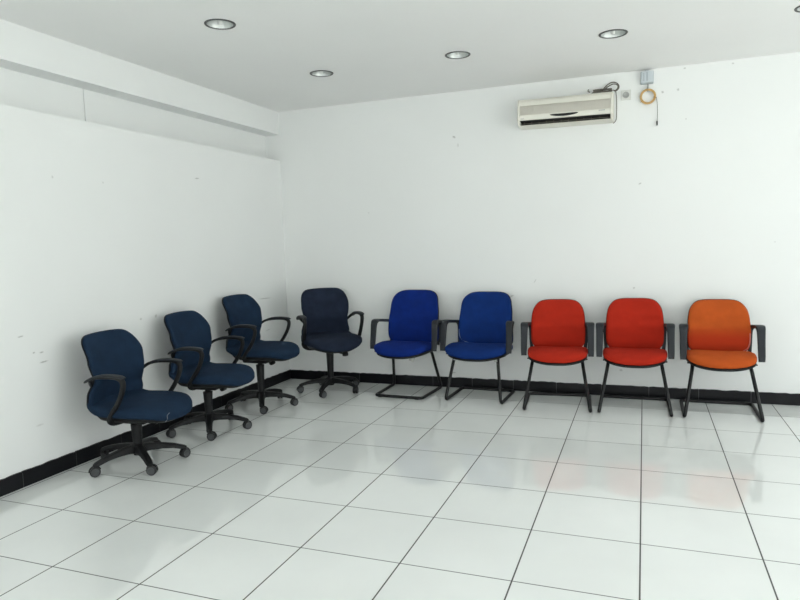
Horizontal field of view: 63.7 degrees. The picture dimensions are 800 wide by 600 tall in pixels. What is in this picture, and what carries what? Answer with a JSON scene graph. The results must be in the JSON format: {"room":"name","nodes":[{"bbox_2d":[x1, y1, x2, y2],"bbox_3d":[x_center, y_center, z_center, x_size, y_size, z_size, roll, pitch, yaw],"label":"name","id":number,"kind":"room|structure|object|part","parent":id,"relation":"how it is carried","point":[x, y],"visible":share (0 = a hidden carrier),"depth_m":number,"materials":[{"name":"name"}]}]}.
{"room":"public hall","nodes":[
{"label":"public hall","id":0,"kind":"room"},
{"bbox_2d":[0,104,289,478],"bbox_3d":[-2.743,0.117,2.339,0.400,2.074,8.301,0,5,21],"label":"wall","id":1,"kind":"structure","parent":0,"point":[103,227],"depth_m":4.08,"materials":[{"name":"paint"}]},
{"bbox_2d":[0,67,265,157],"bbox_3d":[-2.849,-1.034,2.262,0.250,0.239,8.301,0,5,21],"label":"trim","id":2,"kind":"structure","parent":1,"relation":"attached to","point":[17,89],"depth_m":4.36,"materials":[{"name":"white paint"}]},
{"bbox_2d":[0,369,290,496],"bbox_3d":[-2.486,1.095,2.447,0.011,0.090,8.100,0,5,21],"label":"baseboard","id":3,"kind":"structure","parent":1,"relation":"attached to","point":[14,482],"depth_m":3.97,"materials":[{"name":"black tile"}]},
{"bbox_2d":[0,379,799,599],"bbox_3d":[0.263,1.200,1.416,6.684,0.100,8.501,0,5,21],"label":"floor","id":4,"kind":"structure","parent":0,"point":[344,494],"depth_m":3.12,"materials":[{"name":"white tile"}]},
{"bbox_2d":[81,329,192,477],"bbox_3d":[-1.573,0.585,3.846,0.622,0.801,0.575,0,5,18],"label":"swivel chair","id":5,"kind":"object","parent":4,"relation":"on","point":[116,395],"visible":1,"depth_m":3.79,"materials":[{"name":"blue fabric"}]},
{"bbox_3d":[-1.638,0.567,3.656,0.296,0.308,0.150,0,5,18],"label":"armrest","id":6,"kind":"part","parent":5,"relation":"part of","materials":[{"name":"black plastic"}]},
{"bbox_3d":[-1.731,0.415,3.876,0.141,0.458,0.434,0,5,18],"label":"backrest","id":7,"kind":"part","parent":5,"relation":"part of","materials":[{"name":"blue fabric"}]},
{"bbox_3d":[-1.670,0.909,3.752,0.059,0.066,0.248,2,6,37],"label":"leg","id":8,"kind":"part","parent":5,"relation":"part of","materials":[{"name":"black plastic"}]},
{"bbox_3d":[-1.724,0.896,3.922,0.249,0.066,0.059,0,5,18],"label":"leg","id":9,"kind":"part","parent":5,"relation":"part of","materials":[{"name":"black plastic"}]},
{"bbox_3d":[-1.525,0.619,3.830,0.521,0.132,0.499,0,5,18],"label":"seat","id":10,"kind":"part","parent":5,"relation":"part of","materials":[{"name":"blue fabric"}]},
{"bbox_3d":[-1.489,0.904,3.749,0.059,0.066,0.248,-5,6,-35],"label":"leg","id":11,"kind":"part","parent":5,"relation":"part of","materials":[{"name":"black plastic"}]},
{"bbox_3d":[-1.576,0.882,4.028,0.059,0.066,0.248,-2,5,1],"label":"leg","id":12,"kind":"part","parent":5,"relation":"part of","materials":[{"name":"black plastic"}]},
{"bbox_3d":[-1.520,0.530,4.025,0.296,0.308,0.150,0,5,18],"label":"armrest","id":13,"kind":"part","parent":5,"relation":"part of","materials":[{"name":"black plastic"}]},
{"bbox_3d":[-1.431,0.887,3.920,0.248,0.066,0.059,-3,5,-17],"label":"leg","id":14,"kind":"part","parent":5,"relation":"part of","materials":[{"name":"black plastic"}]},
{"bbox_2d":[164,310,254,440],"bbox_3d":[-1.334,0.499,4.537,0.600,0.834,0.577,0,5,18],"label":"swivel chair","id":15,"kind":"object","parent":4,"relation":"on","point":[189,332],"visible":0.98,"depth_m":4.49,"materials":[{"name":"blue fabric"}]},
{"bbox_3d":[-1.471,0.841,4.447,0.248,0.066,0.059,-5,6,-34],"label":"leg","id":16,"kind":"part","parent":15,"relation":"part of","materials":[{"name":"black plastic"}]},
{"bbox_3d":[-1.419,0.464,4.358,0.296,0.308,0.150,0,5,18],"label":"armrest","id":17,"kind":"part","parent":15,"relation":"part of","materials":[{"name":"black plastic"}]},
{"bbox_3d":[-1.512,0.312,4.578,0.141,0.458,0.434,0,5,18],"label":"backrest","id":18,"kind":"part","parent":15,"relation":"part of","materials":[{"name":"blue fabric"}]},
{"bbox_3d":[-1.466,0.825,4.627,0.248,0.066,0.059,2,6,38],"label":"leg","id":19,"kind":"part","parent":15,"relation":"part of","materials":[{"name":"black plastic"}]},
{"bbox_3d":[-1.301,0.841,4.386,0.059,0.066,0.248,-3,5,-16],"label":"leg","id":20,"kind":"part","parent":15,"relation":"part of","materials":[{"name":"black plastic"}]},
{"bbox_3d":[-1.306,0.516,4.532,0.521,0.132,0.499,0,5,18],"label":"seat","id":21,"kind":"part","parent":15,"relation":"part of","materials":[{"name":"blue fabric"}]},
{"bbox_3d":[-1.296,0.815,4.678,0.059,0.066,0.249,0,5,18],"label":"leg","id":22,"kind":"part","parent":15,"relation":"part of","materials":[{"name":"black plastic"}]},
{"bbox_3d":[-1.301,0.427,4.727,0.296,0.308,0.150,0,5,18],"label":"armrest","id":23,"kind":"part","parent":15,"relation":"part of","materials":[{"name":"black plastic"}]},
{"bbox_3d":[-1.190,0.825,4.528,0.248,0.066,0.059,-2,5,2],"label":"leg","id":24,"kind":"part","parent":15,"relation":"part of","materials":[{"name":"black plastic"}]},
{"bbox_2d":[222,294,299,414],"bbox_3d":[-1.107,0.405,5.173,0.585,0.895,0.567,0,5,21],"label":"swivel chair","id":25,"kind":"object","parent":4,"relation":"on","point":[244,316],"visible":0.96,"depth_m":5.12,"materials":[{"name":"blue fabric"}]},
{"bbox_3d":[-1.246,0.776,5.096,0.248,0.066,0.059,-5,6,-30],"label":"leg","id":26,"kind":"part","parent":25,"relation":"part of","materials":[{"name":"black plastic"}]},
{"bbox_3d":[-1.285,0.186,5.219,0.141,0.458,0.434,0,5,21],"label":"backrest","id":27,"kind":"part","parent":25,"relation":"part of","materials":[{"name":"blue fabric"}]},
{"bbox_3d":[-1.205,0.339,4.995,0.296,0.308,0.150,0,5,21],"label":"armrest","id":28,"kind":"part","parent":25,"relation":"part of","materials":[{"name":"black plastic"}]},
{"bbox_3d":[-1.228,0.759,5.275,0.248,0.066,0.059,3,7,42],"label":"leg","id":29,"kind":"part","parent":25,"relation":"part of","materials":[{"name":"black plastic"}]},
{"bbox_3d":[-1.080,0.777,5.023,0.059,0.066,0.248,-3,5,-12],"label":"leg","id":30,"kind":"part","parent":25,"relation":"part of","materials":[{"name":"black plastic"}]},
{"bbox_3d":[-1.083,0.391,5.163,0.521,0.132,0.499,0,5,21],"label":"seat","id":31,"kind":"part","parent":25,"relation":"part of","materials":[{"name":"blue fabric"}]},
{"bbox_3d":[-1.057,0.750,5.315,0.061,0.066,0.249,0,5,21],"label":"leg","id":32,"kind":"part","parent":25,"relation":"part of","materials":[{"name":"black plastic"}]},
{"bbox_3d":[-1.067,0.302,5.357,0.296,0.308,0.150,0,5,21],"label":"armrest","id":33,"kind":"part","parent":25,"relation":"part of","materials":[{"name":"black plastic"}]},
{"bbox_3d":[-0.960,0.762,5.157,0.248,0.066,0.059,-1,5,6],"label":"leg","id":34,"kind":"part","parent":25,"relation":"part of","materials":[{"name":"black plastic"}]},
{"bbox_2d":[296,288,363,397],"bbox_3d":[-0.612,0.353,5.583,0.578,0.894,0.627,-4,6,-22],"label":"swivel chair","id":35,"kind":"object","parent":4,"relation":"on","point":[325,317],"visible":1,"depth_m":5.61,"materials":[{"name":"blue fabric"}]},
{"bbox_3d":[-0.787,0.281,5.507,0.150,0.308,0.296,-4,6,-22],"label":"armrest","id":36,"kind":"part","parent":35,"relation":"part of","materials":[{"name":"black plastic"}]},
{"bbox_3d":[-0.757,0.715,5.612,0.248,0.066,0.059,-2,5,-5],"label":"leg","id":37,"kind":"part","parent":35,"relation":"part of","materials":[{"name":"black plastic"}]},
{"bbox_3d":[-0.670,0.124,5.711,0.434,0.458,0.141,-4,6,-22],"label":"backrest","id":38,"kind":"part","parent":35,"relation":"part of","materials":[{"name":"blue fabric"}]},
{"bbox_3d":[-0.637,0.723,5.476,0.059,0.066,0.248,-1,5,13],"label":"leg","id":39,"kind":"part","parent":35,"relation":"part of","materials":[{"name":"black plastic"}]},
{"bbox_3d":[-0.585,0.343,5.536,0.499,0.132,0.521,-4,6,-22],"label":"seat","id":40,"kind":"part","parent":35,"relation":"part of","materials":[{"name":"blue fabric"}]},
{"bbox_3d":[-0.471,0.712,5.547,0.248,0.066,0.059,1,6,31],"label":"leg","id":41,"kind":"part","parent":35,"relation":"part of","materials":[{"name":"black plastic"}]},
{"bbox_3d":[-0.488,0.696,5.727,0.248,0.066,0.059,-6,7,-41],"label":"leg","id":42,"kind":"part","parent":35,"relation":"part of","materials":[{"name":"black plastic"}]},
{"bbox_3d":[-0.428,0.257,5.653,0.150,0.308,0.296,-4,6,-22],"label":"armrest","id":43,"kind":"part","parent":35,"relation":"part of","materials":[{"name":"black plastic"}]},
{"bbox_2d":[370,290,441,399],"bbox_3d":[0.072,0.361,5.433,0.603,0.864,0.500,0,6,23],"label":"armchair","id":44,"kind":"object","parent":4,"relation":"on","point":[414,325],"visible":0.97,"depth_m":5.47,"materials":[{"name":"blue fabric"}]},
{"bbox_3d":[-0.157,0.277,5.544,0.065,0.245,0.334,2,6,34],"label":"armrest","id":45,"kind":"part","parent":44,"relation":"part of","materials":[{"name":"grey plastic"}]},
{"bbox_3d":[0.032,0.400,5.405,0.476,0.092,0.409,0,6,23],"label":"seat","id":46,"kind":"part","parent":44,"relation":"part of","materials":[{"name":"blue fabric"}]},
{"bbox_3d":[0.064,0.605,5.486,0.468,0.368,0.455,0,6,23],"label":"sled frame","id":47,"kind":"part","parent":44,"relation":"part of","materials":[{"name":"black paint"}]},
{"bbox_3d":[0.128,0.147,5.543,0.454,0.458,0.144,0,6,23],"label":"backrest","id":48,"kind":"part","parent":44,"relation":"part of","materials":[{"name":"blue fabric"}]},
{"bbox_3d":[0.313,0.280,5.347,0.065,0.245,0.334,-1,5,12],"label":"armrest","id":49,"kind":"part","parent":44,"relation":"part of","materials":[{"name":"grey plastic"}]},
{"bbox_2d":[440,291,514,403],"bbox_3d":[0.645,0.371,5.226,0.598,0.847,0.494,0,6,23],"label":"armchair","id":50,"kind":"object","parent":4,"relation":"on","point":[485,324],"visible":1,"depth_m":5.25,"materials":[{"name":"blue fabric"}]},
{"bbox_3d":[0.419,0.277,5.340,0.065,0.245,0.333,2,6,33],"label":"armrest","id":51,"kind":"part","parent":50,"relation":"part of","materials":[{"name":"grey plastic"}]},
{"bbox_3d":[0.629,0.401,5.189,0.515,0.093,0.409,0,6,23],"label":"seat","id":52,"kind":"part","parent":50,"relation":"part of","materials":[{"name":"blue fabric"}]},
{"bbox_3d":[0.657,0.608,5.259,0.476,0.368,0.469,0,6,23],"label":"sled frame","id":53,"kind":"part","parent":50,"relation":"part of","materials":[{"name":"black paint"}]},
{"bbox_3d":[0.716,0.157,5.330,0.454,0.441,0.140,0,6,23],"label":"backrest","id":54,"kind":"part","parent":50,"relation":"part of","materials":[{"name":"blue fabric"}]},
{"bbox_3d":[0.885,0.281,5.140,0.065,0.245,0.333,-1,5,13],"label":"armrest","id":55,"kind":"part","parent":50,"relation":"part of","materials":[{"name":"grey plastic"}]},
{"bbox_2d":[521,299,594,412],"bbox_3d":[1.210,0.409,4.943,0.544,0.788,0.530,0,5,16],"label":"armchair","id":56,"kind":"object","parent":4,"relation":"on","point":[558,328],"visible":1,"depth_m":5.00,"materials":[{"name":"red fabric"}]},
{"bbox_3d":[0.993,0.287,5.035,0.062,0.245,0.329,0,6,21],"label":"armrest","id":57,"kind":"part","parent":56,"relation":"part of","materials":[{"name":"grey plastic"}]},
{"bbox_3d":[1.216,0.617,4.962,0.501,0.368,0.530,0,5,16],"label":"sled frame","id":58,"kind":"part","parent":56,"relation":"part of","materials":[{"name":"black paint"}]},
{"bbox_3d":[1.203,0.406,4.919,0.448,0.080,0.409,0,5,16],"label":"seat","id":59,"kind":"part","parent":56,"relation":"part of","materials":[{"name":"red fabric"}]},
{"bbox_3d":[1.249,0.192,5.085,0.412,0.382,0.151,0,5,16],"label":"backrest","id":60,"kind":"part","parent":56,"relation":"part of","materials":[{"name":"red fabric"}]},
{"bbox_3d":[1.442,0.285,4.908,0.062,0.245,0.329,-1,5,10],"label":"armrest","id":61,"kind":"part","parent":56,"relation":"part of","materials":[{"name":"grey plastic"}]},
{"bbox_2d":[596,298,674,416],"bbox_3d":[1.741,0.404,4.775,0.544,0.796,0.516,0,5,20],"label":"armchair","id":62,"kind":"object","parent":4,"relation":"on","point":[634,330],"visible":1,"depth_m":4.82,"materials":[{"name":"red fabric"}]},
{"bbox_3d":[1.529,0.285,4.876,0.062,0.245,0.329,1,6,25],"label":"armrest","id":63,"kind":"part","parent":62,"relation":"part of","materials":[{"name":"grey plastic"}]},
{"bbox_3d":[1.747,0.616,4.795,0.511,0.368,0.516,0,5,20],"label":"sled frame","id":64,"kind":"part","parent":62,"relation":"part of","materials":[{"name":"black paint"}]},
{"bbox_3d":[1.730,0.406,4.746,0.448,0.080,0.409,0,5,20],"label":"seat","id":65,"kind":"part","parent":62,"relation":"part of","materials":[{"name":"red fabric"}]},
{"bbox_3d":[1.789,0.188,4.908,0.412,0.390,0.153,0,5,20],"label":"backrest","id":66,"kind":"part","parent":62,"relation":"part of","materials":[{"name":"red fabric"}]},
{"bbox_3d":[1.968,0.286,4.718,0.062,0.245,0.329,0,5,14],"label":"armrest","id":67,"kind":"part","parent":62,"relation":"part of","materials":[{"name":"grey plastic"}]},
{"bbox_2d":[679,299,765,421],"bbox_3d":[2.276,0.408,4.578,0.544,0.789,0.507,0,5,21],"label":"armchair","id":68,"kind":"object","parent":4,"relation":"on","point":[718,333],"visible":1,"depth_m":4.61,"materials":[{"name":"orange fabric"}]},
{"bbox_3d":[2.065,0.287,4.678,0.062,0.245,0.329,1,6,26],"label":"armrest","id":69,"kind":"part","parent":68,"relation":"part of","materials":[{"name":"grey plastic"}]},
{"bbox_3d":[2.325,0.193,4.704,0.412,0.383,0.152,0,5,21],"label":"backrest","id":70,"kind":"part","parent":68,"relation":"part of","materials":[{"name":"orange fabric"}]},
{"bbox_3d":[2.282,0.618,4.597,0.505,0.368,0.507,0,5,21],"label":"sled frame","id":71,"kind":"part","parent":68,"relation":"part of","materials":[{"name":"black paint"}]},
{"bbox_3d":[2.263,0.408,4.544,0.448,0.080,0.409,0,5,21],"label":"seat","id":72,"kind":"part","parent":68,"relation":"part of","materials":[{"name":"orange fabric"}]},
{"bbox_3d":[2.501,0.288,4.512,0.062,0.245,0.329,0,5,15],"label":"armrest","id":73,"kind":"part","parent":68,"relation":"part of","materials":[{"name":"grey plastic"}]},
{"bbox_2d":[0,0,799,111],"bbox_3d":[0.183,-1.440,1.179,6.684,0.160,8.501,0,5,21],"label":"ceiling","id":74,"kind":"structure","parent":0,"point":[375,50],"depth_m":3.96,"materials":[{"name":"paint"}]},
{"bbox_2d":[204,19,235,29],"bbox_3d":[-1.005,-1.589,3.584,0.173,0.110,0.173,0,5,21],"label":"recessed light","id":75,"kind":"object","parent":74,"relation":"in","point":[220,24],"visible":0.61,"depth_m":3.63,"materials":[{"name":"white glass"}]},
{"bbox_2d":[310,70,333,76],"bbox_3d":[-0.573,-1.701,4.683,0.173,0.110,0.173,0,5,21],"label":"recessed light","id":76,"kind":"object","parent":74,"relation":"in","point":[318,73],"visible":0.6,"depth_m":4.74,"materials":[{"name":"white glass"}]},
{"bbox_2d":[445,51,470,58],"bbox_3d":[0.386,-1.698,4.319,0.173,0.110,0.173,0,5,21],"label":"recessed light","id":77,"kind":"object","parent":74,"relation":"in","point":[455,54],"visible":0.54,"depth_m":4.37,"materials":[{"name":"white glass"}]},
{"bbox_2d":[599,29,627,38],"bbox_3d":[1.315,-1.694,3.968,0.173,0.110,0.173,0,5,21],"label":"recessed light","id":78,"kind":"object","parent":74,"relation":"in","point":[614,33],"visible":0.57,"depth_m":4.02,"materials":[{"name":"white glass"}]},
{"bbox_2d":[794,6,799,12],"bbox_3d":[2.303,-1.691,3.593,0.173,0.110,0.173,0,5,21],"label":"recessed light","id":79,"kind":"object","parent":74,"relation":"in","point":[797,9],"visible":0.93,"depth_m":3.65,"materials":[{"name":"white glass"}]},
{"bbox_2d":[265,52,799,393],"bbox_3d":[1.688,-0.496,5.162,6.684,2.521,0.200,0,5,21],"label":"wall","id":80,"kind":"structure","parent":0,"point":[445,194],"depth_m":5.18,"materials":[{"name":"paint"}]},
{"bbox_2d":[0,19,278,135],"bbox_3d":[-2.785,-1.257,2.215,0.400,0.209,8.301,0,5,21],"label":"beam","id":81,"kind":"structure","parent":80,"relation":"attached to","point":[24,50],"depth_m":4.21,"materials":[{"name":"white paint"}]},
{"bbox_2d":[291,370,799,405],"bbox_3d":[1.787,0.724,5.135,6.072,0.090,0.011,0,5,21],"label":"baseboard","id":82,"kind":"structure","parent":80,"relation":"attached to","point":[517,385],"depth_m":5.29,"materials":[{"name":"black tile"}]},
{"bbox_2d":[517,91,613,129],"bbox_3d":[1.285,-1.471,5.002,0.714,0.211,0.199,1,6,21],"label":"air conditioner","id":83,"kind":"object","parent":80,"relation":"attached to","point":[595,108],"visible":1,"depth_m":4.94,"materials":[{"name":"beige plastic"}]},
{"bbox_2d":[520,99,609,115],"bbox_3d":[1.258,-1.475,4.932,0.674,0.068,0.022,1,6,21],"label":"grille","id":84,"kind":"object","parent":83,"relation":"attached to","point":[564,106],"depth_m":4.92,"materials":[{"name":"beige plastic"}]},
{"bbox_2d":[588,82,619,123],"bbox_3d":[1.565,-1.513,4.954,0.236,0.311,0.049,0,5,21],"label":"cable bundle","id":85,"kind":"object","parent":83,"relation":"on","point":[605,89],"visible":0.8,"depth_m":4.93,"materials":[{"name":"grey plastic"}]},
{"bbox_2d":[621,90,630,100],"bbox_3d":[1.728,-1.568,4.922,0.072,0.074,0.017,0,5,21],"label":"wall socket","id":86,"kind":"object","parent":80,"relation":"attached to","point":[625,94],"visible":1,"depth_m":4.92,"materials":[{"name":"white plastic"}]},
{"bbox_2d":[641,70,653,88],"bbox_3d":[1.860,-1.661,4.843,0.092,0.137,0.053,0,5,21],"label":"junction box","id":87,"kind":"object","parent":80,"relation":"attached to","point":[647,77],"visible":1,"depth_m":4.82,"materials":[{"name":"grey plastic"}]},
{"bbox_3d":[1.853,-1.673,4.825,0.086,0.086,0.010,0,5,21],"label":"lid","id":88,"kind":"part","parent":87,"relation":"part of","materials":[{"name":"white plastic"}]},
{"bbox_2d":[640,89,657,124],"bbox_3d":[1.882,-1.467,4.870,0.129,0.294,0.028,0,5,21],"label":"cable coil","id":89,"kind":"object","parent":80,"relation":"attached to","point":[647,90],"visible":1,"depth_m":4.86,"materials":[{"name":"yellow plastic"}]}
]}

